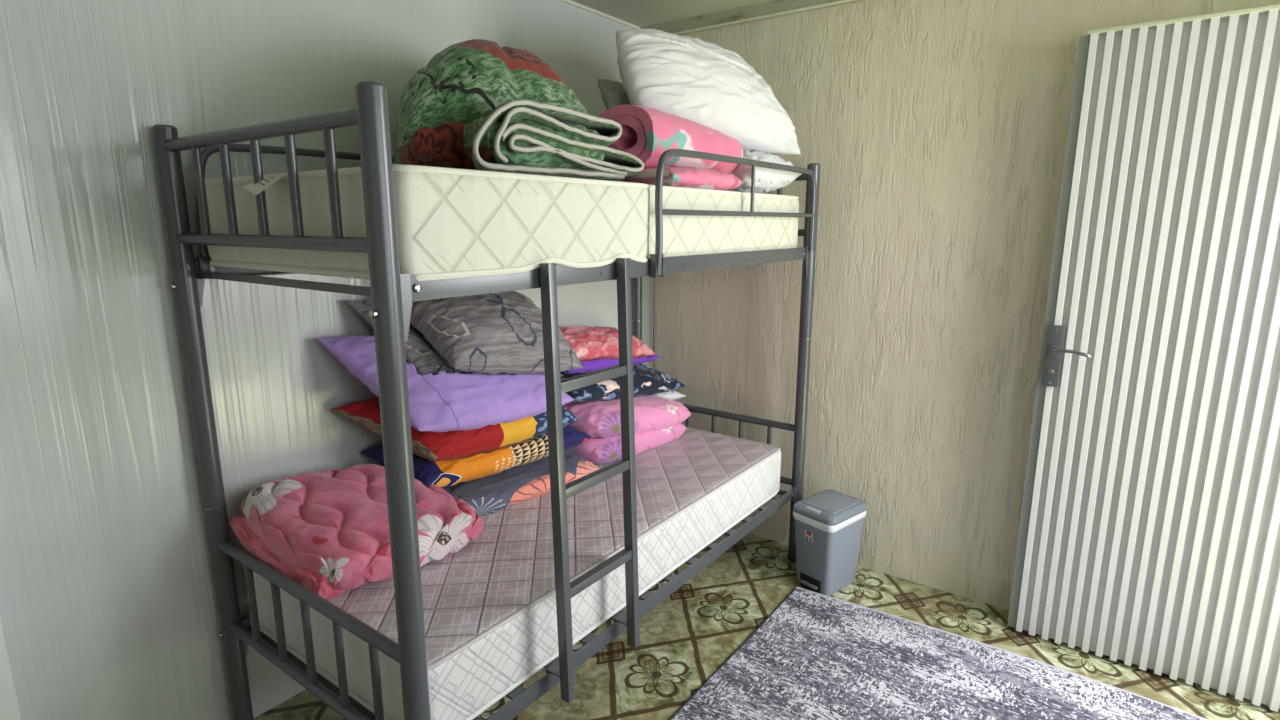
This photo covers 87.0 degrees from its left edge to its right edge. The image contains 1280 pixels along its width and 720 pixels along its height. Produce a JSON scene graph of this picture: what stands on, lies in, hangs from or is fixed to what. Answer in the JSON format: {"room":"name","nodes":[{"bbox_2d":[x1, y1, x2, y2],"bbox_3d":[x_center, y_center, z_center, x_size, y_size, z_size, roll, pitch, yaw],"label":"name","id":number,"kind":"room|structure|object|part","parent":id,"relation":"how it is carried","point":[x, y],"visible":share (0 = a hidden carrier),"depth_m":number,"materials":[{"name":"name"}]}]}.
{"room":"dormitory","nodes":[
{"label":"dormitory","id":0,"kind":"room"},
{"bbox_2d":[0,0,642,719],"bbox_3d":[-1.154,-0.104,2.021,0.120,2.424,4.050,8,14,35],"label":"wall","id":1,"kind":"structure","parent":0,"point":[109,610],"depth_m":1.77,"materials":[{"name":"paint"}]},
{"bbox_2d":[0,620,20,719],"bbox_3d":[-1.525,0.183,1.423,0.040,2.100,0.134,8,14,35],"label":"trim","id":2,"kind":"structure","parent":1,"relation":"attached to","point":[9,708],"depth_m":1.57,"materials":[{"name":"white paint"}]},
{"bbox_2d":[560,0,640,29],"bbox_3d":[-1.112,-1.274,1.723,0.012,0.012,3.765,8,14,35],"label":"trim","id":3,"kind":"structure","parent":1,"relation":"attached to","point":[570,2],"depth_m":2.97,"materials":[{"name":"white"}]},
{"bbox_2d":[571,0,772,26],"bbox_3d":[0.019,-1.167,0.930,3.020,0.100,4.050,8,14,35],"label":"ceiling","id":4,"kind":"structure","parent":0,"point":[640,13],"depth_m":2.92,"materials":[{"name":"white paint"}]},
{"bbox_2d":[254,528,1279,719],"bbox_3d":[0.192,1.342,1.311,3.540,0.120,4.210,8,14,35],"label":"floor","id":5,"kind":"structure","parent":0,"point":[693,631],"depth_m":2.47,"materials":[{"name":"tile"}]},
{"bbox_2d":[152,81,820,719],"bbox_3d":[-0.241,0.163,2.399,0.962,1.752,2.069,8,14,35],"label":"bunk bed","id":6,"kind":"object","parent":5,"relation":"on","point":[392,293],"visible":0.68,"depth_m":1.66,"materials":[{"name":"grey metal"}]},
{"bbox_3d":[-1.195,0.270,1.868,0.053,1.752,0.053,8,14,35],"label":"post","id":7,"kind":"part","parent":6,"relation":"part of","materials":[{"name":"grey metal"}]},
{"bbox_3d":[-0.594,0.639,2.759,0.034,0.050,1.940,8,14,35],"label":"rail","id":8,"kind":"part","parent":6,"relation":"part of","materials":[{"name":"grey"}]},
{"bbox_3d":[-0.592,-0.394,2.547,0.034,0.050,1.940,8,14,35],"label":"rail","id":9,"kind":"part","parent":6,"relation":"part of","materials":[{"name":"grey metal"}]},
{"bbox_3d":[-0.831,-0.485,1.443,0.898,0.031,0.031,8,14,35],"label":"rail","id":10,"kind":"part","parent":6,"relation":"part of","materials":[{"name":"grey metal"}]},
{"bbox_3d":[-0.832,-0.262,1.489,0.898,0.029,0.029,8,14,35],"label":"rail","id":11,"kind":"part","parent":6,"relation":"part of","materials":[{"name":"grey metal"}]},
{"bbox_3d":[-0.831,-0.484,2.207,0.028,0.358,1.124,8,14,35],"label":"guard rail","id":12,"kind":"part","parent":6,"relation":"part of","materials":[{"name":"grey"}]},
{"bbox_3d":[-0.834,0.823,1.711,0.898,0.029,0.029,8,14,35],"label":"rail","id":13,"kind":"part","parent":6,"relation":"part of","materials":[{"name":"grey metal"}]},
{"bbox_3d":[-0.833,0.574,1.660,0.898,0.031,0.031,8,14,35],"label":"rail","id":14,"kind":"part","parent":6,"relation":"part of","materials":[{"name":"grey metal"}]},
{"bbox_3d":[-0.470,0.377,1.349,0.053,1.752,0.053,8,14,35],"label":"post","id":15,"kind":"part","parent":6,"relation":"part of","materials":[{"name":"grey metal"}]},
{"bbox_2d":[204,164,798,280],"bbox_3d":[-0.247,-0.452,2.231,0.873,0.220,1.973,8,14,35],"label":"mattress","id":16,"kind":"object","parent":6,"relation":"on","point":[453,223],"visible":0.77,"depth_m":1.52,"materials":[{"name":"white fabric"}]},
{"bbox_2d":[394,39,643,180],"bbox_3d":[-0.421,-0.721,1.977,0.728,0.407,0.876,8,14,35],"label":"comforter","id":17,"kind":"object","parent":16,"relation":"on","point":[477,104],"visible":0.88,"depth_m":1.68,"materials":[{"name":"green fabric"}]},
{"bbox_2d":[598,104,742,190],"bbox_3d":[0.066,-0.727,2.376,0.516,0.260,0.533,8,14,35],"label":"comforter","id":18,"kind":"object","parent":16,"relation":"on","point":[647,133],"visible":0.51,"depth_m":2.17,"materials":[{"name":"pink fabric"}]},
{"bbox_2d":[597,78,630,109],"bbox_3d":[-0.029,-0.966,2.574,0.190,0.183,0.574,7,13,29],"label":"pillow","id":19,"kind":"object","parent":18,"relation":"on","point":[613,93],"visible":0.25,"depth_m":2.42,"materials":[{"name":"grey fabric"}]},
{"bbox_2d":[726,150,801,192],"bbox_3d":[0.366,-0.754,2.700,0.421,0.184,0.438,8,14,35],"label":"pillow","id":20,"kind":"object","parent":16,"relation":"on","point":[766,179],"visible":0.27,"depth_m":2.56,"materials":[{"name":"white fabric"}]},
{"bbox_2d":[616,29,800,154],"bbox_3d":[0.272,-0.983,2.512,0.822,0.391,0.284,-7,14,-33],"label":"pillow","id":21,"kind":"object","parent":20,"relation":"on","point":[707,84],"visible":0.79,"depth_m":2.34,"materials":[{"name":"white fabric"}]},
{"bbox_2d":[253,427,780,719],"bbox_3d":[-0.261,0.578,2.461,0.841,0.205,1.866,8,14,35],"label":"mattress","id":22,"kind":"object","parent":6,"relation":"on","point":[490,612],"visible":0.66,"depth_m":1.91,"materials":[{"name":"grey fabric"}]},
{"bbox_2d":[229,464,482,599],"bbox_3d":[-0.811,0.456,1.968,0.521,0.229,0.537,8,14,35],"label":"comforter","id":23,"kind":"object","parent":22,"relation":"on","point":[327,531],"visible":0.89,"depth_m":1.84,"materials":[{"name":"pink fabric"}]},
{"bbox_2d":[440,450,598,516],"bbox_3d":[-0.500,0.420,2.478,0.447,0.096,0.730,8,14,35],"label":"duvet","id":24,"kind":"object","parent":22,"relation":"on","point":[489,494],"visible":0.33,"depth_m":2.35,"materials":[{"name":"fabric"}]},
{"bbox_2d":[361,425,591,486],"bbox_3d":[-0.549,0.309,2.427,0.387,0.148,0.746,9,15,38],"label":"pillow","id":25,"kind":"object","parent":24,"relation":"on","point":[447,472],"visible":0.44,"depth_m":2.27,"materials":[{"name":"orange fabric"}]},
{"bbox_2d":[331,397,579,460],"bbox_3d":[-0.604,0.204,2.330,0.385,0.207,0.742,9,15,38],"label":"pillow","id":26,"kind":"object","parent":25,"relation":"on","point":[432,446],"visible":0.45,"depth_m":2.19,"materials":[{"name":"red fabric"}]},
{"bbox_2d":[316,335,573,432],"bbox_3d":[-0.617,0.059,2.228,0.427,0.309,0.687,10,15,40],"label":"pillow","id":27,"kind":"object","parent":26,"relation":"on","point":[444,401],"visible":0.57,"depth_m":2.11,"materials":[{"name":"purple fabric"}]},
{"bbox_2d":[345,300,487,374],"bbox_3d":[-0.640,-0.079,2.288,0.354,0.270,0.585,11,16,43],"label":"pillow","id":28,"kind":"object","parent":27,"relation":"on","point":[420,352],"visible":0.18,"depth_m":2.16,"materials":[{"name":"grey fabric"}]},
{"bbox_2d":[410,291,582,373],"bbox_3d":[-0.487,-0.100,2.311,0.404,0.297,0.542,8,14,35],"label":"pillow","id":29,"kind":"object","parent":27,"relation":"on","point":[498,332],"visible":0.78,"depth_m":2.19,"materials":[{"name":"grey fabric"}]},
{"bbox_2d":[562,395,690,463],"bbox_3d":[-0.124,0.246,2.950,0.449,0.249,0.652,8,14,35],"label":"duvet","id":30,"kind":"object","parent":22,"relation":"on","point":[657,419],"visible":0.62,"depth_m":2.73,"materials":[{"name":"pink fabric"}]},
{"bbox_2d":[653,390,684,399],"bbox_3d":[0.007,0.167,3.185,0.295,0.080,0.335,8,14,35],"label":"pillow","id":31,"kind":"object","parent":30,"relation":"on","point":[671,394],"visible":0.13,"depth_m":3.19,"materials":[{"name":"white fabric"}]},
{"bbox_2d":[544,364,685,402],"bbox_3d":[-0.147,0.091,2.958,0.390,0.180,0.820,8,14,35],"label":"pillow","id":32,"kind":"object","parent":31,"relation":"on","point":[646,380],"visible":0.44,"depth_m":2.89,"materials":[{"name":"blue fabric"}]},
{"bbox_2d":[562,354,659,373],"bbox_3d":[-0.186,-0.019,2.959,0.300,0.121,0.710,8,14,35],"label":"pillow","id":33,"kind":"object","parent":32,"relation":"on","point":[592,365],"visible":0.3,"depth_m":2.77,"materials":[{"name":"purple fabric"}]},
{"bbox_2d":[558,326,654,361],"bbox_3d":[-0.203,-0.068,2.943,0.274,0.180,0.687,9,15,38],"label":"pillow","id":34,"kind":"object","parent":33,"relation":"on","point":[589,343],"visible":0.49,"depth_m":2.83,"materials":[{"name":"fabric"}]},
{"bbox_2d":[539,258,639,703],"bbox_3d":[-0.123,0.306,1.768,0.082,1.123,0.309,8,14,35],"label":"ladder","id":35,"kind":"object","parent":6,"relation":"attached to","point":[561,491],"visible":0.95,"depth_m":1.73,"materials":[{"name":"grey metal"}]},
{"bbox_3d":[-0.200,0.330,1.650,0.064,1.123,0.024,8,14,35],"label":"leg","id":36,"kind":"part","parent":35,"relation":"part of","materials":[{"name":"grey metal"}]},
{"bbox_3d":[-0.032,0.284,1.875,0.064,1.123,0.024,8,14,35],"label":"leg","id":37,"kind":"part","parent":35,"relation":"part of","materials":[{"name":"grey metal"}]},
{"bbox_3d":[0.109,-0.291,2.046,0.034,0.050,1.940,8,14,35],"label":"rail","id":38,"kind":"part","parent":6,"relation":"part of","materials":[{"name":"grey metal"}]},
{"bbox_3d":[-0.015,-0.051,3.451,0.053,1.752,0.053,8,14,35],"label":"post","id":39,"kind":"part","parent":6,"relation":"part of","materials":[{"name":"grey metal"}]},
{"bbox_3d":[0.107,0.743,2.257,0.034,0.050,1.940,8,14,35],"label":"rail","id":40,"kind":"part","parent":6,"relation":"part of","materials":[{"name":"grey metal"}]},
{"bbox_3d":[0.381,-0.505,2.322,0.028,0.358,1.142,8,14,35],"label":"guard rail","id":41,"kind":"part","parent":6,"relation":"part of","materials":[{"name":"grey metal"}]},
{"bbox_3d":[0.347,0.252,3.242,0.898,0.031,0.031,8,14,35],"label":"rail","id":42,"kind":"part","parent":6,"relation":"part of","materials":[{"name":"grey metal"}]},
{"bbox_3d":[0.346,0.502,3.293,0.898,0.029,0.029,8,14,35],"label":"rail","id":43,"kind":"part","parent":6,"relation":"part of","materials":[{"name":"grey metal"}]},
{"bbox_3d":[0.349,-0.807,3.026,0.898,0.031,0.031,8,14,35],"label":"rail","id":44,"kind":"part","parent":6,"relation":"part of","materials":[{"name":"grey metal"}]},
{"bbox_3d":[0.348,-0.584,3.072,0.898,0.029,0.029,8,14,35],"label":"rail","id":45,"kind":"part","parent":6,"relation":"part of","materials":[{"name":"grey metal"}]},
{"bbox_3d":[0.710,0.056,2.932,0.053,1.752,0.053,8,14,35],"label":"post","id":46,"kind":"part","parent":6,"relation":"part of","materials":[{"name":"grey metal"}]},
{"bbox_2d":[793,489,866,595],"bbox_3d":[0.800,0.773,2.872,0.268,0.371,0.208,-9,15,-39],"label":"pedal bin","id":47,"kind":"object","parent":5,"relation":"on","point":[828,523],"visible":1,"depth_m":2.79,"materials":[{"name":"grey plastic"}]},
{"bbox_3d":[0.801,0.614,2.840,0.268,0.037,0.208,-9,15,-39],"label":"lid","id":48,"kind":"part","parent":47,"relation":"part of","materials":[{"name":"grey plastic"}]},
{"bbox_3d":[0.801,0.594,2.836,0.198,0.006,0.164,-9,15,-39],"label":"lid panel","id":49,"kind":"part","parent":47,"relation":"part of","materials":[{"name":"grey plastic"}]},
{"bbox_2d":[669,587,1207,719],"bbox_3d":[0.653,1.235,1.508,1.613,0.012,2.300,8,14,35],"label":"rug","id":50,"kind":"object","parent":5,"relation":"on","point":[816,656],"visible":1,"depth_m":2.27,"materials":[{"name":"grey carpet"}]},
{"bbox_2d":[654,0,1279,609],"bbox_3d":[1.224,-0.239,2.703,2.900,2.424,0.120,8,14,35],"label":"wall","id":51,"kind":"structure","parent":0,"point":[936,130],"depth_m":2.72,"materials":[{"name":"beige paint"}]},
{"bbox_2d":[642,276,653,368],"bbox_3d":[0.042,-0.369,3.476,0.068,2.364,0.011,8,14,35],"label":"trim","id":52,"kind":"structure","parent":51,"relation":"attached to","point":[648,282],"depth_m":3.50,"materials":[{"name":"white"}]},
{"bbox_2d":[641,0,865,35],"bbox_3d":[1.129,-1.394,2.436,2.780,0.055,0.045,8,14,35],"label":"trim","id":53,"kind":"structure","parent":51,"relation":"attached to","point":[775,6],"depth_m":2.91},
{"bbox_2d":[673,0,854,33],"bbox_3d":[1.116,-1.362,2.424,2.780,0.008,0.006,8,14,35],"label":"trim","id":54,"kind":"structure","parent":51,"relation":"attached to","point":[841,1],"depth_m":2.84,"materials":[{"name":"white"}]},
{"bbox_2d":[1007,4,1279,711],"bbox_3d":[1.741,0.042,2.084,0.882,2.098,0.111,8,14,35],"label":"door","id":55,"kind":"structure","parent":51,"relation":"in","point":[1149,534],"depth_m":2.15,"materials":[{"name":"white"}]},
{"bbox_3d":[1.422,-0.014,2.318,0.046,0.213,0.015,8,14,35],"label":"lock plate","id":56,"kind":"part","parent":55,"relation":"part of","materials":[{"name":"grey metal"}]},
{"bbox_3d":[1.432,-0.025,2.251,0.041,0.024,0.124,-8,14,-35],"label":"lever handle","id":57,"kind":"part","parent":55,"relation":"part of","materials":[{"name":"silver metal"}]},
{"bbox_3d":[1.771,-0.984,1.893,0.858,0.011,0.049,8,14,35],"label":"rail","id":58,"kind":"part","parent":55,"relation":"part of","materials":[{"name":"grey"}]}
]}

